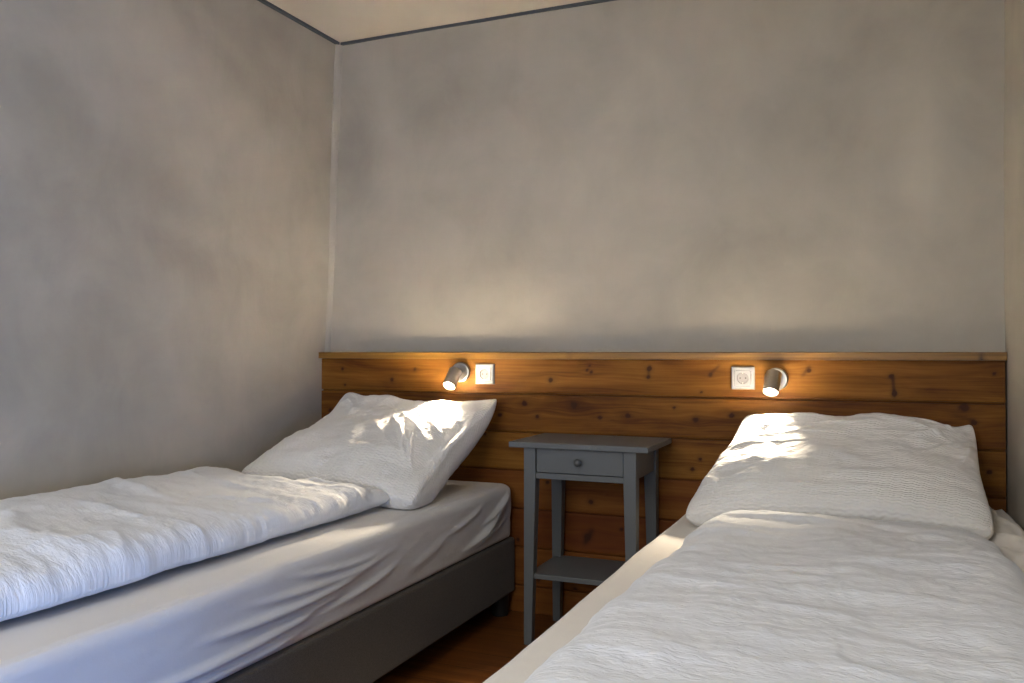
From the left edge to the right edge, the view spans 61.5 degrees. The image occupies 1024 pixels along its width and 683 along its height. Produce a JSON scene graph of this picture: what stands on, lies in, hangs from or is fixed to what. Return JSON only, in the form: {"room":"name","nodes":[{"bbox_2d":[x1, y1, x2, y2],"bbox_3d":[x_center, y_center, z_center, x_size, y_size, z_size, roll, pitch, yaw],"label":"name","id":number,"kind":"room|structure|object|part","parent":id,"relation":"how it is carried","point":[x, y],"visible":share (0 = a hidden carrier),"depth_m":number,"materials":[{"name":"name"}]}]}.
{"room":"bedroom","nodes":[
{"label":"bedroom","id":0,"kind":"room"},
{"bbox_2d":[0,0,334,499],"bbox_3d":[-1.571,-0.155,2.011,0.069,2.420,3.960,0,-1,23],"label":"wall","id":1,"kind":"structure","parent":0,"point":[165,165],"depth_m":2.90,"materials":[{"name":"grey paint"}]},
{"bbox_2d":[257,0,339,44],"bbox_3d":[-1.552,-1.345,2.018,0.043,0.021,3.960,0,-1,23],"label":"trim","id":2,"kind":"structure","parent":1,"relation":"attached to","point":[265,2],"depth_m":3.54,"materials":[{"name":"grey paint"}]},
{"bbox_2d":[267,0,589,41],"bbox_3d":[-0.387,-1.402,1.515,3.040,0.100,4.150,0,-1,23],"label":"ceiling","id":3,"kind":"structure","parent":0,"point":[341,20],"depth_m":3.48,"materials":[{"name":"beige paint"}]},
{"bbox_2d":[373,608,556,682],"bbox_3d":[-0.387,1.098,1.485,3.040,0.100,4.150,0,-1,23],"label":"floor","id":4,"kind":"structure","parent":0,"point":[475,650],"depth_m":2.95,"materials":[{"name":"orange wood"}]},
{"bbox_2d":[215,537,514,682],"bbox_3d":[-0.873,0.911,2.498,0.917,0.300,2.368,0,-1,23],"label":"bed base","id":5,"kind":"object","parent":4,"relation":"on","point":[369,643],"visible":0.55,"depth_m":2.56,"materials":[{"name":"grey fabric"}]},
{"bbox_2d":[0,480,510,682],"bbox_3d":[-0.866,0.651,2.499,0.949,0.218,2.379,0,-1,23],"label":"mattress","id":6,"kind":"object","parent":5,"relation":"on","point":[208,620],"visible":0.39,"depth_m":2.01,"materials":[{"name":"grey fabric"}]},
{"bbox_2d":[0,466,389,621],"bbox_3d":[-1.107,0.468,2.146,0.812,0.148,1.821,0,-1,23],"label":"duvet","id":7,"kind":"object","parent":6,"relation":"on","point":[61,546],"visible":1,"depth_m":2.10,"materials":[{"name":"white fabric"}]},
{"bbox_2d":[241,392,496,509],"bbox_3d":[-0.547,0.382,3.223,0.798,0.344,0.644,0,-1,23],"label":"pillow","id":8,"kind":"object","parent":6,"relation":"on","point":[408,450],"visible":0.89,"depth_m":3.09,"materials":[{"name":"white fabric"}]},
{"bbox_2d":[509,433,670,644],"bbox_3d":[0.287,0.711,3.100,0.502,0.714,0.354,0,-1,23],"label":"nightstand","id":9,"kind":"object","parent":4,"relation":"on","point":[556,457],"visible":0.87,"depth_m":3.03,"materials":[{"name":"grey wood"}]},
{"bbox_3d":[0.070,0.720,3.048,0.044,0.694,0.044,0,-1,23],"label":"leg","id":10,"kind":"part","parent":9,"relation":"part of","materials":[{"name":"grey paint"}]},
{"bbox_3d":[0.179,0.723,3.302,0.044,0.694,0.044,0,-1,23],"label":"leg","id":11,"kind":"part","parent":9,"relation":"part of","materials":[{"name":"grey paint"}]},
{"bbox_3d":[0.225,0.416,2.953,0.027,0.027,0.028,0,-1,23],"label":"knob","id":12,"kind":"part","parent":9,"relation":"part of","materials":[{"name":"grey paint"}]},
{"bbox_2d":[534,555,624,585],"bbox_3d":[0.291,0.827,3.102,0.386,0.018,0.300,0,-1,23],"label":"shelf","id":13,"kind":"object","parent":9,"relation":"attached to","point":[562,568],"depth_m":3.09,"materials":[{"name":"grey wood"}]},
{"bbox_3d":[0.234,0.470,2.973,0.318,0.020,0.022,0,-1,23],"label":"rail","id":14,"kind":"part","parent":9,"relation":"part of","materials":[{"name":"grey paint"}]},
{"bbox_3d":[0.285,0.418,3.095,0.313,0.083,0.280,0,-1,23],"label":"drawer","id":15,"kind":"part","parent":9,"relation":"part of","materials":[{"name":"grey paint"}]},
{"bbox_3d":[0.403,0.719,2.906,0.044,0.694,0.044,0,-1,23],"label":"leg","id":16,"kind":"part","parent":9,"relation":"part of","materials":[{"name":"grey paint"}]},
{"bbox_3d":[0.512,0.722,3.159,0.044,0.694,0.044,0,-1,23],"label":"leg","id":17,"kind":"part","parent":9,"relation":"part of","materials":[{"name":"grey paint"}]},
{"bbox_3d":[0.662,0.903,1.842,0.963,0.300,2.368,0,-1,23],"label":"bed base","id":18,"kind":"object","parent":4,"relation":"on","visible":0},
{"bbox_2d":[483,506,1023,682],"bbox_3d":[0.664,0.614,1.844,0.977,0.276,2.381,0,-1,23],"label":"mattress","id":19,"kind":"object","parent":18,"relation":"on","point":[1008,535],"visible":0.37,"depth_m":1.91,"materials":[{"name":"grey fabric"}]},
{"bbox_2d":[524,510,1023,682],"bbox_3d":[0.554,0.481,1.525,0.768,0.108,1.871,0,-1,23],"label":"duvet","id":20,"kind":"object","parent":19,"relation":"on","point":[747,596],"visible":1,"depth_m":1.40,"materials":[{"name":"white fabric"}]},
{"bbox_2d":[686,413,993,539],"bbox_3d":[0.987,0.388,2.631,0.814,0.319,0.542,0,-1,23],"label":"pillow","id":21,"kind":"object","parent":19,"relation":"on","point":[872,466],"visible":0.82,"depth_m":2.52,"materials":[{"name":"white fabric"}]},
{"bbox_2d":[331,0,1006,512],"bbox_3d":[0.389,-0.140,3.316,2.740,2.420,0.008,0,-1,23],"label":"wall","id":22,"kind":"structure","parent":0,"point":[618,175],"depth_m":3.21,"materials":[{"name":"grey paint"}]},
{"bbox_2d":[325,44,342,351],"bbox_3d":[-0.800,-0.638,3.834,0.111,1.370,0.054,0,-1,23],"label":"trim","id":23,"kind":"structure","parent":22,"relation":"attached to","point":[338,48],"depth_m":3.81,"materials":[{"name":"grey paint"}]},
{"bbox_2d":[340,0,615,45],"bbox_3d":[0.409,-1.329,3.327,2.620,0.021,0.030,0,-1,23],"label":"trim","id":24,"kind":"structure","parent":22,"relation":"attached to","point":[590,2],"depth_m":3.54,"materials":[{"name":"grey paint"}]},
{"bbox_2d":[319,352,1006,616],"bbox_3d":[0.375,0.555,3.276,2.633,1.030,0.064,0,-1,23],"label":"headboard","id":25,"kind":"object","parent":22,"relation":"attached to","point":[691,403],"visible":0.35,"depth_m":3.23,"materials":[{"name":"brown wood"}]},
{"bbox_2d":[443,362,469,389],"bbox_3d":[-0.231,0.140,3.468,0.081,0.112,0.117,0,-1,23],"label":"reading lamp","id":26,"kind":"object","parent":25,"relation":"attached to","point":[460,372],"visible":1,"depth_m":3.46,"materials":[{"name":"silver metal"}]},
{"bbox_3d":[-0.250,0.175,3.438,0.046,0.032,0.036,0,-1,23],"label":"bulb","id":27,"kind":"part","parent":26,"relation":"part of","materials":[{"name":"white glass"}]},
{"bbox_2d":[476,364,494,383],"bbox_3d":[-0.110,0.132,3.474,0.081,0.081,0.012,0,-1,23],"label":"wall socket","id":28,"kind":"object","parent":25,"relation":"attached to","point":[485,373],"visible":1,"depth_m":3.47,"materials":[{"name":"white plastic"}]},
{"bbox_2d":[731,367,754,389],"bbox_3d":[0.825,0.131,3.074,0.081,0.081,0.012,0,-1,23],"label":"wall socket","id":29,"kind":"object","parent":25,"relation":"attached to","point":[741,377],"visible":1,"depth_m":3.07,"materials":[{"name":"white plastic"}]},
{"bbox_2d":[763,368,787,396],"bbox_3d":[0.909,0.141,2.982,0.081,0.099,0.115,0,-1,23],"label":"reading lamp","id":30,"kind":"object","parent":25,"relation":"attached to","point":[775,379],"visible":1,"depth_m":2.96,"materials":[{"name":"silver metal"}]},
{"bbox_3d":[0.888,0.170,2.954,0.045,0.030,0.038,0,-1,23],"label":"bulb","id":31,"kind":"part","parent":30,"relation":"part of","materials":[{"name":"white glass"}]},
{"bbox_2d":[1004,0,1023,530],"bbox_3d":[0.828,-0.168,0.986,0.010,2.420,3.960,0,-1,23],"label":"wall","id":32,"kind":"structure","parent":0,"point":[1014,9],"depth_m":2.61,"materials":[{"name":"grey paint"}]}
]}

